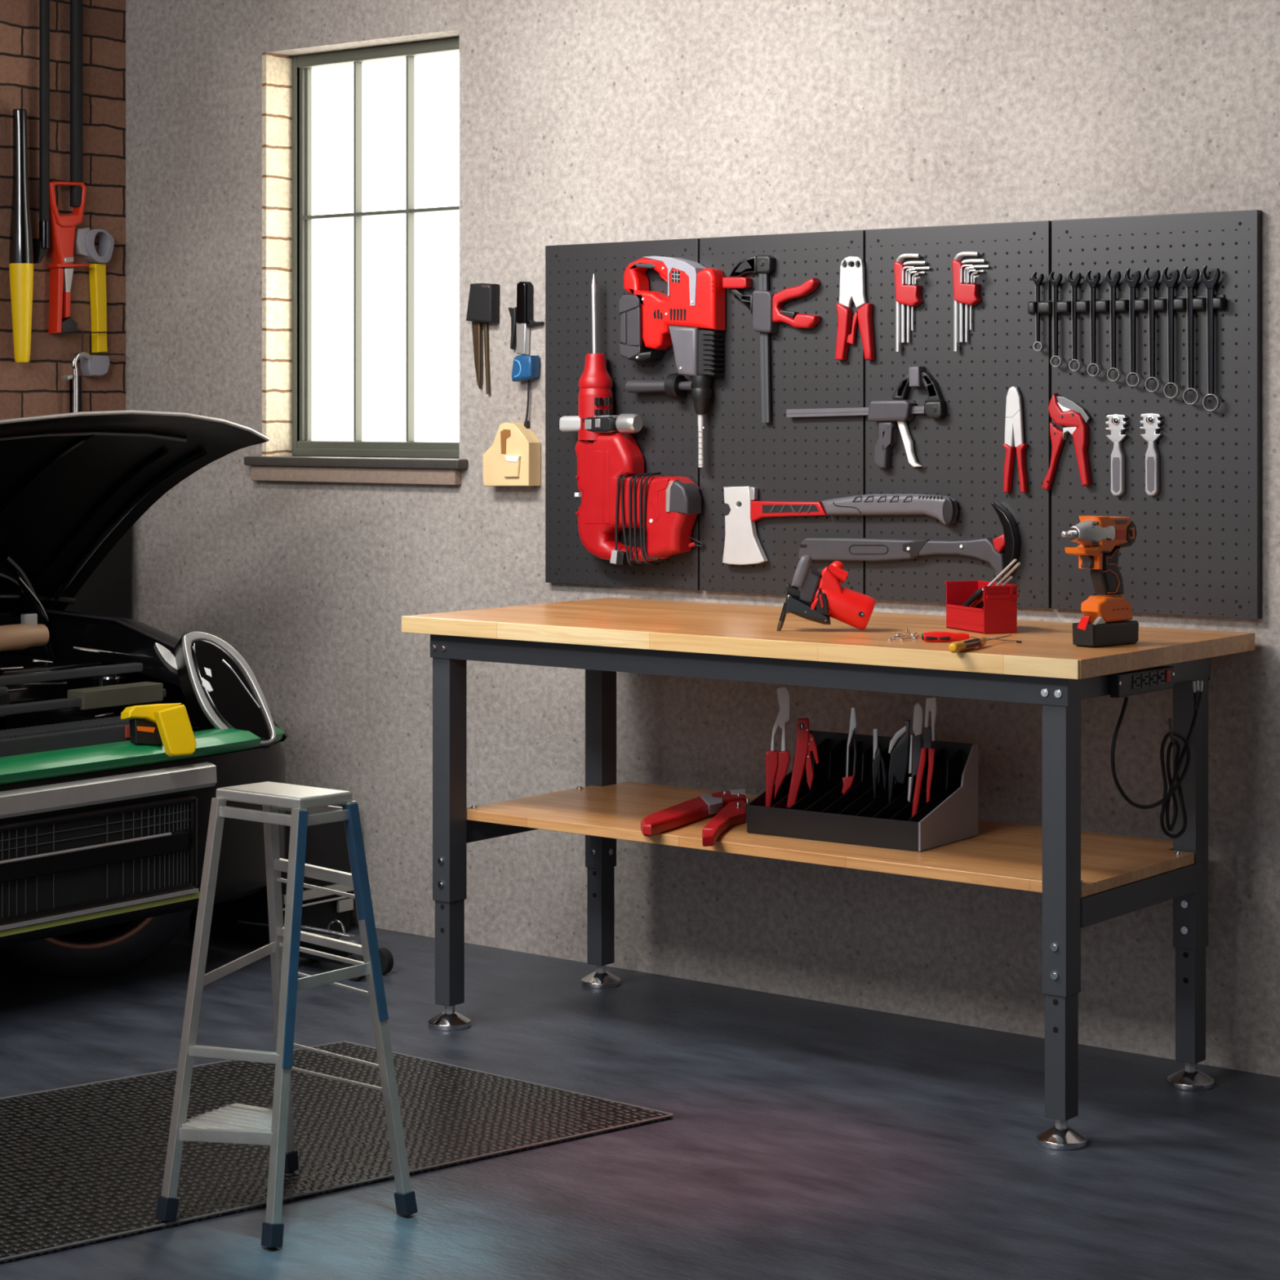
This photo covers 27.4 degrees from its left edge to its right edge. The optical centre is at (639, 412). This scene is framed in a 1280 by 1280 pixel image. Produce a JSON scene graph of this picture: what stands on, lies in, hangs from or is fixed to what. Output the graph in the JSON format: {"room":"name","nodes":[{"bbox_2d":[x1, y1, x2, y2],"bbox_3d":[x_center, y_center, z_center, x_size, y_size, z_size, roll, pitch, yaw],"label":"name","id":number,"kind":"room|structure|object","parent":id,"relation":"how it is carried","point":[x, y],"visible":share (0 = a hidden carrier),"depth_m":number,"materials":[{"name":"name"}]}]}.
{"room":"garage","nodes":[
{"label":"garage","id":0,"kind":"room"},
{"bbox_2d":[0,0,125,419],"bbox_3d":[-3.757,-0.017,5.828,0.250,3.050,6.600,0,0,38],"label":"wall","id":1,"kind":"structure","parent":0,"point":[36,387],"depth_m":8.17,"materials":[{"name":"red brick"}]},
{"bbox_2d":[8,108,33,362],"bbox_3d":[-1.878,-0.535,7.977,0.072,0.768,0.072,0,0,38],"label":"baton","id":2,"kind":"object","parent":1,"relation":"hanging from","point":[20,247],"visible":1,"depth_m":7.95,"materials":[{"name":"yellow plastic"}]},
{"bbox_2d":[32,0,50,263],"bbox_3d":[-1.836,-0.998,8.057,0.052,1.084,0.049,0,0,38],"label":"pipe","id":3,"kind":"object","parent":1,"relation":"attached to","point":[41,246],"visible":0.98,"depth_m":8.04,"materials":[{"name":"black metal"}]},
{"bbox_2d":[46,181,90,333],"bbox_3d":[-1.776,-0.479,8.128,0.060,0.471,0.164,0,0,38],"label":"tool","id":4,"kind":"object","parent":1,"relation":"hanging from","point":[62,226],"visible":1,"depth_m":8.10,"materials":[{"name":"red plastic"}]},
{"bbox_2d":[70,0,83,207],"bbox_3d":[-1.749,-1.089,8.155,0.039,0.902,0.039,0,0,38],"label":"pipe","id":5,"kind":"object","parent":1,"relation":"attached to","point":[76,6],"visible":1,"depth_m":8.14,"materials":[{"name":"metal"}]},
{"bbox_2d":[61,351,110,413],"bbox_3d":[-1.730,-0.061,8.187,0.060,0.255,0.187,0,0,38],"label":"faucet","id":6,"kind":"object","parent":1,"relation":"attached to","point":[90,365],"visible":0.91,"depth_m":8.17,"materials":[{"name":"silver metal"}]},
{"bbox_2d":[73,227,114,352],"bbox_3d":[-1.714,-0.382,8.216,0.050,0.389,0.142,0,0,38],"label":"hammer","id":7,"kind":"object","parent":1,"relation":"attached to","point":[84,238],"visible":1,"depth_m":8.23,"materials":[{"name":"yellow plastic"}]},
{"bbox_2d":[0,916,1279,1279],"bbox_3d":[-0.514,1.558,3.469,8.267,0.100,6.850,0,0,38],"label":"floor","id":8,"kind":"structure","parent":0,"point":[804,1139],"depth_m":5.37,"materials":[{"name":"grey concrete"}]},
{"bbox_2d":[0,409,288,977],"bbox_3d":[-1.897,0.751,6.879,1.286,1.515,1.818,0,0,38],"label":"car","id":9,"kind":"object","parent":8,"relation":"on","point":[104,834],"visible":0.99,"depth_m":7.01,"materials":[{"name":"black paint"}]},
{"bbox_2d":[0,795,197,925],"bbox_3d":[-1.386,1.113,6.519,0.022,0.247,0.767,0,0,38],"label":"grille","id":10,"kind":"object","parent":9,"relation":"attached to","point":[62,864],"depth_m":6.56,"materials":[{"name":"black paint"}]},
{"bbox_2d":[0,409,269,617],"bbox_3d":[-1.867,0.304,7.032,0.926,0.622,1.523,0,0,38],"label":"hood","id":11,"kind":"object","parent":9,"relation":"attached to","point":[72,485],"depth_m":7.41,"materials":[{"name":"black metal"}]},
{"bbox_2d":[120,702,196,756],"bbox_3d":[-1.234,0.815,6.739,0.162,0.133,0.117,0,0,-40],"label":"tape measure","id":12,"kind":"object","parent":9,"relation":"on","point":[169,725],"visible":1,"depth_m":6.72,"materials":[{"name":"plastic"}]},
{"bbox_2d":[189,804,354,944],"bbox_3d":[-1.063,1.322,7.636,0.396,0.371,0.320,0,0,38],"label":"base cabinet","id":13,"kind":"object","parent":8,"relation":"on","point":[326,846],"visible":0.38,"depth_m":7.53,"materials":[{"name":"black metal"}]},
{"bbox_2d":[238,918,393,981],"bbox_3d":[-0.876,1.434,7.112,0.426,0.148,0.180,0,0,38],"label":"jack","id":14,"kind":"object","parent":8,"relation":"on","point":[386,957],"visible":0.51,"depth_m":7.04,"materials":[{"name":"black metal"}]},
{"bbox_2d":[0,1040,673,1263],"bbox_3d":[-1.046,1.502,5.380,2.033,0.011,1.038,0,0,-39],"label":"floor mat","id":15,"kind":"object","parent":8,"relation":"on","point":[82,1165],"visible":1,"depth_m":5.46,"materials":[{"name":"rubber"}]},
{"bbox_2d":[155,781,417,1248],"bbox_3d":[-0.665,1.111,4.934,0.398,0.793,0.402,0,0,38],"label":"step ladder","id":16,"kind":"object","parent":15,"relation":"on","point":[234,1123],"visible":1,"depth_m":4.93,"materials":[{"name":"metal"}]},
{"bbox_2d":[401,597,1254,1150],"bbox_3d":[0.405,1.004,6.210,1.865,1.008,0.832,0,0,38],"label":"workbench","id":17,"kind":"object","parent":8,"relation":"on","point":[1084,878],"depth_m":5.87,"materials":[{"name":"wood"}]},
{"bbox_2d":[640,788,749,846],"bbox_3d":[0.145,0.961,6.272,0.215,0.035,0.692,0,0,14],"label":"cutter","id":18,"kind":"object","parent":17,"relation":"on","point":[729,807],"visible":0.98,"depth_m":6.24,"materials":[{"name":"red plastic"}]},
{"bbox_2d":[776,554,875,631],"bbox_3d":[0.426,0.415,6.013,0.227,0.178,0.083,0,0,5],"label":"saw","id":19,"kind":"object","parent":17,"relation":"on","point":[813,595],"visible":1,"depth_m":5.98,"materials":[{"name":"red plastic"}]},
{"bbox_2d":[466,781,1194,897],"bbox_3d":[0.429,0.991,6.209,1.720,0.025,0.640,0,0,38],"label":"shelf","id":20,"kind":"object","parent":17,"relation":"attached to","point":[1003,855],"depth_m":5.94,"materials":[{"name":"brown wood"}]},
{"bbox_2d":[746,730,977,852],"bbox_3d":[0.515,0.872,6.091,0.459,0.212,0.274,0,0,35],"label":"rack","id":21,"kind":"object","parent":17,"relation":"on","point":[823,813],"visible":0.83,"depth_m":6.06,"materials":[{"name":"black plastic"}]},
{"bbox_2d":[764,685,790,807],"bbox_3d":[0.323,0.783,6.161,0.059,0.284,0.022,0,0,3],"label":"pliers","id":22,"kind":"object","parent":21,"relation":"in","point":[776,766],"visible":0.98,"depth_m":6.15,"materials":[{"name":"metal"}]},
{"bbox_2d":[786,717,819,808],"bbox_3d":[0.380,0.817,6.126,0.076,0.210,0.022,0,0,3],"label":"cutter","id":23,"kind":"object","parent":21,"relation":"in","point":[806,744],"visible":1,"depth_m":6.12,"materials":[{"name":"red plastic"}]},
{"bbox_2d":[841,706,857,795],"bbox_3d":[0.484,0.782,6.075,0.036,0.206,0.017,0,0,-5],"label":"pliers","id":24,"kind":"object","parent":21,"relation":"in","point":[847,780],"visible":1,"depth_m":6.07,"materials":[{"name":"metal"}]},
{"bbox_2d":[871,728,887,799],"bbox_3d":[0.550,0.806,6.036,0.034,0.164,0.020,0,0,5],"label":"pliers","id":25,"kind":"object","parent":21,"relation":"in","point":[877,757],"visible":1,"depth_m":6.03,"materials":[{"name":"metal"}]},
{"bbox_2d":[888,720,910,804],"bbox_3d":[0.594,0.804,6.019,0.050,0.201,0.016,0,0,6],"label":"pruning shears","id":26,"kind":"object","parent":21,"relation":"in","point":[899,759],"visible":1,"depth_m":6.01,"materials":[{"name":"metal"}]},
{"bbox_2d":[907,702,923,802],"bbox_3d":[0.624,0.770,5.952,0.036,0.228,0.014,0,0,6],"label":"pliers","id":27,"kind":"object","parent":21,"relation":"in","point":[916,739],"visible":1,"depth_m":5.95,"materials":[{"name":"metal"}]},
{"bbox_2d":[911,696,937,816],"bbox_3d":[0.641,0.781,5.931,0.058,0.280,0.020,0,0,-1],"label":"pliers","id":28,"kind":"object","parent":21,"relation":"in","point":[931,702],"visible":1,"depth_m":5.92,"materials":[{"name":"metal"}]},
{"bbox_2d":[897,635,910,638],"bbox_3d":[0.588,0.496,5.829,0.008,0.007,0.054,0,0,38],"label":"screw","id":29,"kind":"object","parent":17,"relation":"on","point":[898,636],"visible":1,"depth_m":5.82,"materials":[{"name":"silver metal"}]},
{"bbox_2d":[900,637,912,640],"bbox_3d":[0.587,0.496,5.767,0.007,0.007,0.064,0,0,31],"label":"screw","id":30,"kind":"object","parent":17,"relation":"on","point":[901,638],"visible":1,"depth_m":5.75,"materials":[{"name":"silver metal"}]},
{"bbox_2d":[921,631,1022,643],"bbox_3d":[0.721,0.488,5.713,0.216,0.024,0.025,0,0,4],"label":"screwdriver","id":31,"kind":"object","parent":17,"relation":"on","point":[933,637],"visible":1,"depth_m":5.71,"materials":[{"name":"red plastic"}]},
{"bbox_2d":[948,635,1011,653],"bbox_3d":[0.728,0.489,5.605,0.024,0.022,0.343,0,0,27],"label":"screwdriver","id":32,"kind":"object","parent":17,"relation":"on","point":[964,645],"visible":1,"depth_m":5.51,"materials":[{"name":"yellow plastic"}]},
{"bbox_2d":[944,580,1019,634],"bbox_3d":[0.782,0.446,6.019,0.092,0.109,0.187,0,0,-22],"label":"storage bin","id":33,"kind":"object","parent":17,"relation":"on","point":[998,614],"visible":1,"depth_m":5.95,"materials":[{"name":"red plastic"}]},
{"bbox_2d":[961,558,1016,607],"bbox_3d":[0.793,0.399,6.003,0.018,0.144,0.258,0,0,-22],"label":"screwdriver","id":34,"kind":"object","parent":33,"relation":"in","point":[978,593],"visible":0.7,"depth_m":6.03,"materials":[{"name":"black plastic"}]},
{"bbox_2d":[974,576,1013,608],"bbox_3d":[0.806,0.421,6.033,0.013,0.102,0.185,0,0,-22],"label":"screwdriver","id":35,"kind":"object","parent":33,"relation":"in","point":[980,605],"visible":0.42,"depth_m":6.06,"materials":[{"name":"black plastic"}]},
{"bbox_2d":[970,562,1020,607],"bbox_3d":[0.805,0.402,6.007,0.010,0.133,0.244,0,0,-22],"label":"screwdriver","id":36,"kind":"object","parent":33,"relation":"in","point":[1018,564],"visible":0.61,"depth_m":5.96,"materials":[{"name":"plastic"}]},
{"bbox_2d":[1061,515,1138,647],"bbox_3d":[0.977,0.361,5.628,0.226,0.279,0.066,0,0,-42],"label":"cordless drill","id":37,"kind":"object","parent":17,"relation":"on","point":[1105,622],"visible":1,"depth_m":5.61,"materials":[{"name":"orange plastic"}]},
{"bbox_2d":[1129,526,1134,538],"bbox_3d":[1.054,0.260,5.665,0.021,0.026,0.015,0,0,-42],"label":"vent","id":38,"kind":"object","parent":37,"relation":"attached to","point":[1131,528],"depth_m":5.66,"materials":[{"name":"orange plastic"}]},
{"bbox_2d":[1133,674,1140,688],"bbox_3d":[1.052,0.570,5.563,0.003,0.029,0.033,0,0,38],"label":"socket","id":39,"kind":"object","parent":17,"relation":"attached to","point":[1136,677],"depth_m":5.56,"materials":[{"name":"grey plastic"}]},
{"bbox_2d":[1141,672,1148,687],"bbox_3d":[1.075,0.570,5.594,0.003,0.029,0.031,0,0,38],"label":"socket","id":40,"kind":"object","parent":17,"relation":"attached to","point":[1144,676],"depth_m":5.59,"materials":[{"name":"grey plastic"}]},
{"bbox_2d":[1149,671,1156,686],"bbox_3d":[1.098,0.570,5.624,0.003,0.029,0.031,0,0,38],"label":"socket","id":41,"kind":"object","parent":17,"relation":"attached to","point":[1153,674],"depth_m":5.62,"materials":[{"name":"grey plastic"}]},
{"bbox_2d":[1157,669,1164,684],"bbox_3d":[1.121,0.570,5.653,0.003,0.030,0.031,0,0,38],"label":"socket","id":42,"kind":"object","parent":17,"relation":"attached to","point":[1161,673],"depth_m":5.65,"materials":[{"name":"grey plastic"}]},
{"bbox_2d":[1165,669,1170,682],"bbox_3d":[1.141,0.569,5.676,0.005,0.026,0.019,0,0,38],"label":"switch","id":43,"kind":"object","parent":17,"relation":"attached to","point":[1167,671],"depth_m":5.67,"materials":[{"name":"red plastic"}]},
{"bbox_2d":[125,0,1279,1076],"bbox_3d":[1.509,-0.017,6.076,8.267,3.050,0.250,0,0,38],"label":"wall","id":44,"kind":"structure","parent":0,"point":[582,122],"depth_m":7.01,"materials":[{"name":"paint"}]},
{"bbox_2d":[262,53,292,456],"bbox_3d":[-1.064,-0.479,8.073,0.018,1.224,0.250,0,0,38],"label":"trim","id":45,"kind":"structure","parent":44,"relation":"attached to","point":[276,68],"depth_m":8.01,"materials":[{"name":"brick"}]},
{"bbox_2d":[250,465,462,484],"bbox_3d":[-0.839,0.184,7.734,0.831,0.046,0.050,0,0,38],"label":"trim","id":46,"kind":"structure","parent":44,"relation":"attached to","point":[282,473],"depth_m":7.69,"materials":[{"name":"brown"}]},
{"bbox_2d":[244,455,468,469],"bbox_3d":[-0.811,0.147,7.760,0.871,0.028,0.155,0,0,38],"label":"trim","id":47,"kind":"structure","parent":44,"relation":"attached to","point":[291,460],"depth_m":7.68,"materials":[{"name":"concrete"}]},
{"bbox_2d":[291,36,459,457],"bbox_3d":[-0.743,-0.479,7.834,0.783,1.225,0.075,0,0,38],"label":"window","id":48,"kind":"structure","parent":44,"relation":"in","point":[375,130],"depth_m":7.88,"materials":[{"name":"glass"}]},
{"bbox_2d":[466,283,498,394],"bbox_3d":[-0.445,-0.208,7.407,0.098,0.312,0.040,0,0,38],"label":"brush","id":49,"kind":"object","parent":44,"relation":"attached to","point":[483,298],"visible":1,"depth_m":7.40,"materials":[{"name":"black plastic"}]},
{"bbox_2d":[482,422,540,486],"bbox_3d":[-0.362,0.117,7.327,0.169,0.178,0.065,0,0,38],"label":"wooden box","id":50,"kind":"object","parent":44,"relation":"attached to","point":[513,458],"visible":1,"depth_m":7.29,"materials":[{"name":"brown wood"}]},
{"bbox_2d":[508,281,544,382],"bbox_3d":[-0.325,-0.225,7.311,0.121,0.279,0.046,0,0,38],"label":"pliers","id":51,"kind":"object","parent":44,"relation":"attached to","point":[525,367],"visible":1,"depth_m":7.30,"materials":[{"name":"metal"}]},
{"bbox_2d":[523,380,529,428],"bbox_3d":[-0.315,-0.021,7.320,0.022,0.141,0.014,0,0,38],"label":"wire hook","id":52,"kind":"object","parent":44,"relation":"attached to","point":[526,424],"visible":1,"depth_m":7.31,"materials":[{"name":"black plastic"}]},
{"bbox_2d":[545,238,699,590],"bbox_3d":[-0.047,0.005,7.109,0.524,0.930,0.026,0,0,38],"label":"pegboard panel","id":53,"kind":"object","parent":44,"relation":"attached to","point":[667,441],"visible":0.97,"depth_m":7.14,"materials":[{"name":"black metal"}]},
{"bbox_2d":[559,273,704,566],"bbox_3d":[-0.027,0.018,7.016,0.435,0.785,0.104,0,0,38],"label":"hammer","id":54,"kind":"object","parent":53,"relation":"hanging from","point":[616,495],"visible":1,"depth_m":7.01,"materials":[{"name":"red plastic"}]},
{"bbox_2d":[594,397,612,415],"bbox_3d":[-0.113,-0.016,7.050,0.079,0.048,0.026,0,0,38],"label":"vent","id":55,"kind":"object","parent":54,"relation":"attached to","point":[602,406],"depth_m":7.04,"materials":[{"name":"plastic"}]},
{"bbox_2d":[618,256,725,467],"bbox_3d":[0.084,-0.135,6.950,0.314,0.558,0.069,0,0,38],"label":"drill","id":56,"kind":"object","parent":53,"relation":"attached to","point":[691,317],"visible":1,"depth_m":6.91,"materials":[{"name":"red plastic"}]},
{"bbox_2d":[653,270,686,320],"bbox_3d":[0.078,-0.307,6.920,0.108,0.133,0.002,0,0,38],"label":"vent","id":57,"kind":"object","parent":56,"relation":"attached to","point":[673,308],"depth_m":6.91,"materials":[{"name":"red plastic"}]},
{"bbox_2d":[699,229,865,595],"bbox_3d":[0.367,0.005,6.788,0.513,0.930,0.026,0,0,38],"label":"pegboard panel","id":58,"kind":"object","parent":44,"relation":"attached to","point":[820,459],"visible":0.8,"depth_m":6.77,"materials":[{"name":"black metal"}]},
{"bbox_2d":[722,255,820,422],"bbox_3d":[0.336,-0.190,6.772,0.292,0.433,0.036,0,0,38],"label":"clamp","id":59,"kind":"object","parent":58,"relation":"attached to","point":[766,306],"visible":1,"depth_m":6.78,"materials":[{"name":"metal"}]},
{"bbox_2d":[835,256,875,359],"bbox_3d":[0.541,-0.263,6.621,0.108,0.262,0.024,0,0,38],"label":"wire stripper","id":60,"kind":"object","parent":58,"relation":"attached to","point":[852,282],"visible":1,"depth_m":6.62,"materials":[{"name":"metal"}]},
{"bbox_2d":[865,220,1051,608],"bbox_3d":[0.781,0.005,6.467,0.522,0.930,0.026,0,0,38],"label":"pegboard panel","id":61,"kind":"object","parent":44,"relation":"attached to","point":[961,455],"visible":0.74,"depth_m":6.44,"materials":[{"name":"black metal"}]},
{"bbox_2d":[722,485,958,564],"bbox_3d":[0.498,0.293,6.649,0.704,0.205,0.034,0,0,38],"label":"hatchet","id":62,"kind":"object","parent":61,"relation":"attached to","point":[742,545],"visible":1,"depth_m":6.72,"materials":[{"name":"metal"}]},
{"bbox_2d":[786,366,946,468],"bbox_3d":[0.560,0.013,6.597,0.467,0.254,0.038,0,0,38],"label":"clamp","id":63,"kind":"object","parent":61,"relation":"attached to","point":[900,410],"visible":1,"depth_m":6.53,"materials":[{"name":"grey plastic"}]},
{"bbox_2d":[798,502,1020,581],"bbox_3d":[0.659,0.313,6.526,0.636,0.192,0.031,0,0,38],"label":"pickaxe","id":64,"kind":"object","parent":61,"relation":"attached to","point":[989,550],"visible":0.94,"depth_m":6.48,"materials":[{"name":"grey plastic"}]},
{"bbox_2d":[893,253,930,351],"bbox_3d":[0.673,-0.273,6.513,0.095,0.244,0.033,0,0,38],"label":"key","id":65,"kind":"object","parent":61,"relation":"attached to","point":[907,294],"visible":1,"depth_m":6.52,"materials":[{"name":"red plastic"}]},
{"bbox_2d":[951,251,989,351],"bbox_3d":[0.805,-0.272,6.411,0.095,0.244,0.033,0,0,38],"label":"key","id":66,"kind":"object","parent":61,"relation":"attached to","point":[964,292],"visible":1,"depth_m":6.42,"materials":[{"name":"metal"}]},
{"bbox_2d":[1001,386,1028,493],"bbox_3d":[0.905,0.065,6.341,0.066,0.258,0.022,0,0,38],"label":"pliers","id":67,"kind":"object","parent":61,"relation":"hanging from","point":[1014,428],"visible":1,"depth_m":6.34,"materials":[{"name":"metal"}]},
{"bbox_2d":[1051,209,1262,619],"bbox_3d":[1.201,0.005,6.140,0.528,0.930,0.026,0,0,38],"label":"pegboard panel","id":68,"kind":"object","parent":44,"relation":"attached to","point":[1196,550],"visible":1,"depth_m":6.10,"materials":[{"name":"black metal"}]},
{"bbox_2d":[1041,393,1091,489],"bbox_3d":[1.013,0.070,6.253,0.127,0.232,0.027,0,0,38],"label":"cutter","id":69,"kind":"object","parent":68,"relation":"attached to","point":[1063,411],"visible":1,"depth_m":6.24,"materials":[{"name":"red metal"}]},
{"bbox_2d":[1105,413,1128,496],"bbox_3d":[1.119,0.100,6.173,0.054,0.193,0.024,0,0,38],"label":"cutter","id":70,"kind":"object","parent":68,"relation":"hanging from","point":[1116,422],"visible":1,"depth_m":6.17,"materials":[{"name":"metal"}]},
{"bbox_2d":[1027,294,1225,314],"bbox_3d":[1.132,-0.252,6.159,0.512,0.037,0.030,0,0,38],"label":"rack","id":71,"kind":"object","parent":68,"relation":"attached to","point":[1199,302],"visible":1,"depth_m":6.14,"materials":[{"name":"black plastic"}]},
{"bbox_2d":[1031,271,1044,351],"bbox_3d":[0.953,-0.242,6.296,0.029,0.189,0.015,0,0,38],"label":"wrench","id":72,"kind":"object","parent":71,"relation":"hanging from","point":[1038,282],"visible":1,"depth_m":6.29,"materials":[{"name":"black metal"}]},
{"bbox_2d":[1048,271,1063,366],"bbox_3d":[0.991,-0.222,6.267,0.033,0.227,0.015,0,0,38],"label":"wrench","id":73,"kind":"object","parent":71,"relation":"hanging from","point":[1055,283],"visible":1,"depth_m":6.26,"materials":[{"name":"black metal"}]},
{"bbox_2d":[1066,271,1082,371],"bbox_3d":[1.031,-0.217,6.236,0.035,0.238,0.015,0,0,38],"label":"wrench","id":74,"kind":"object","parent":71,"relation":"hanging from","point":[1074,283],"visible":1,"depth_m":6.23,"materials":[{"name":"black metal"}]},
{"bbox_2d":[1084,271,1101,376],"bbox_3d":[1.070,-0.210,6.206,0.037,0.249,0.015,0,0,38],"label":"wrench","id":75,"kind":"object","parent":71,"relation":"hanging from","point":[1093,284],"visible":1,"depth_m":6.20,"materials":[{"name":"black metal"}]},
{"bbox_2d":[1105,269,1121,381],"bbox_3d":[1.112,-0.205,6.173,0.038,0.263,0.015,0,0,38],"label":"wrench","id":76,"kind":"object","parent":71,"relation":"hanging from","point":[1113,283],"visible":1,"depth_m":6.17,"materials":[{"name":"black metal"}]},
{"bbox_2d":[1124,268,1142,386],"bbox_3d":[1.151,-0.198,6.143,0.040,0.276,0.015,0,0,38],"label":"wrench","id":77,"kind":"object","parent":71,"relation":"hanging from","point":[1133,284],"visible":1,"depth_m":6.14,"materials":[{"name":"black metal"}]},
{"bbox_2d":[1142,267,1160,391],"bbox_3d":[1.190,-0.192,6.112,0.042,0.289,0.015,0,0,38],"label":"wrench","id":78,"kind":"object","parent":71,"relation":"hanging from","point":[1152,284],"visible":1,"depth_m":6.11,"materials":[{"name":"black metal"}]},
{"bbox_2d":[1161,266,1180,398],"bbox_3d":[1.228,-0.184,6.083,0.043,0.303,0.015,0,0,38],"label":"wrench","id":79,"kind":"object","parent":71,"relation":"hanging from","point":[1171,284],"visible":1,"depth_m":6.08,"materials":[{"name":"black metal"}]},
{"bbox_2d":[1180,266,1200,404],"bbox_3d":[1.267,-0.177,6.053,0.044,0.318,0.015,0,0,38],"label":"wrench","id":80,"kind":"object","parent":71,"relation":"hanging from","point":[1191,283],"visible":1,"depth_m":6.05,"materials":[{"name":"black metal"}]},
{"bbox_2d":[1200,266,1221,411],"bbox_3d":[1.306,-0.170,6.022,0.047,0.333,0.015,0,0,38],"label":"wrench","id":81,"kind":"object","parent":71,"relation":"hanging from","point":[1211,285],"visible":1,"depth_m":6.02,"materials":[{"name":"black metal"}]},
{"bbox_2d":[1140,413,1162,496],"bbox_3d":[1.190,0.098,6.118,0.054,0.193,0.024,0,0,38],"label":"cutter","id":82,"kind":"object","parent":68,"relation":"hanging from","point":[1151,422],"visible":1,"depth_m":6.11,"materials":[{"name":"grey plastic"}]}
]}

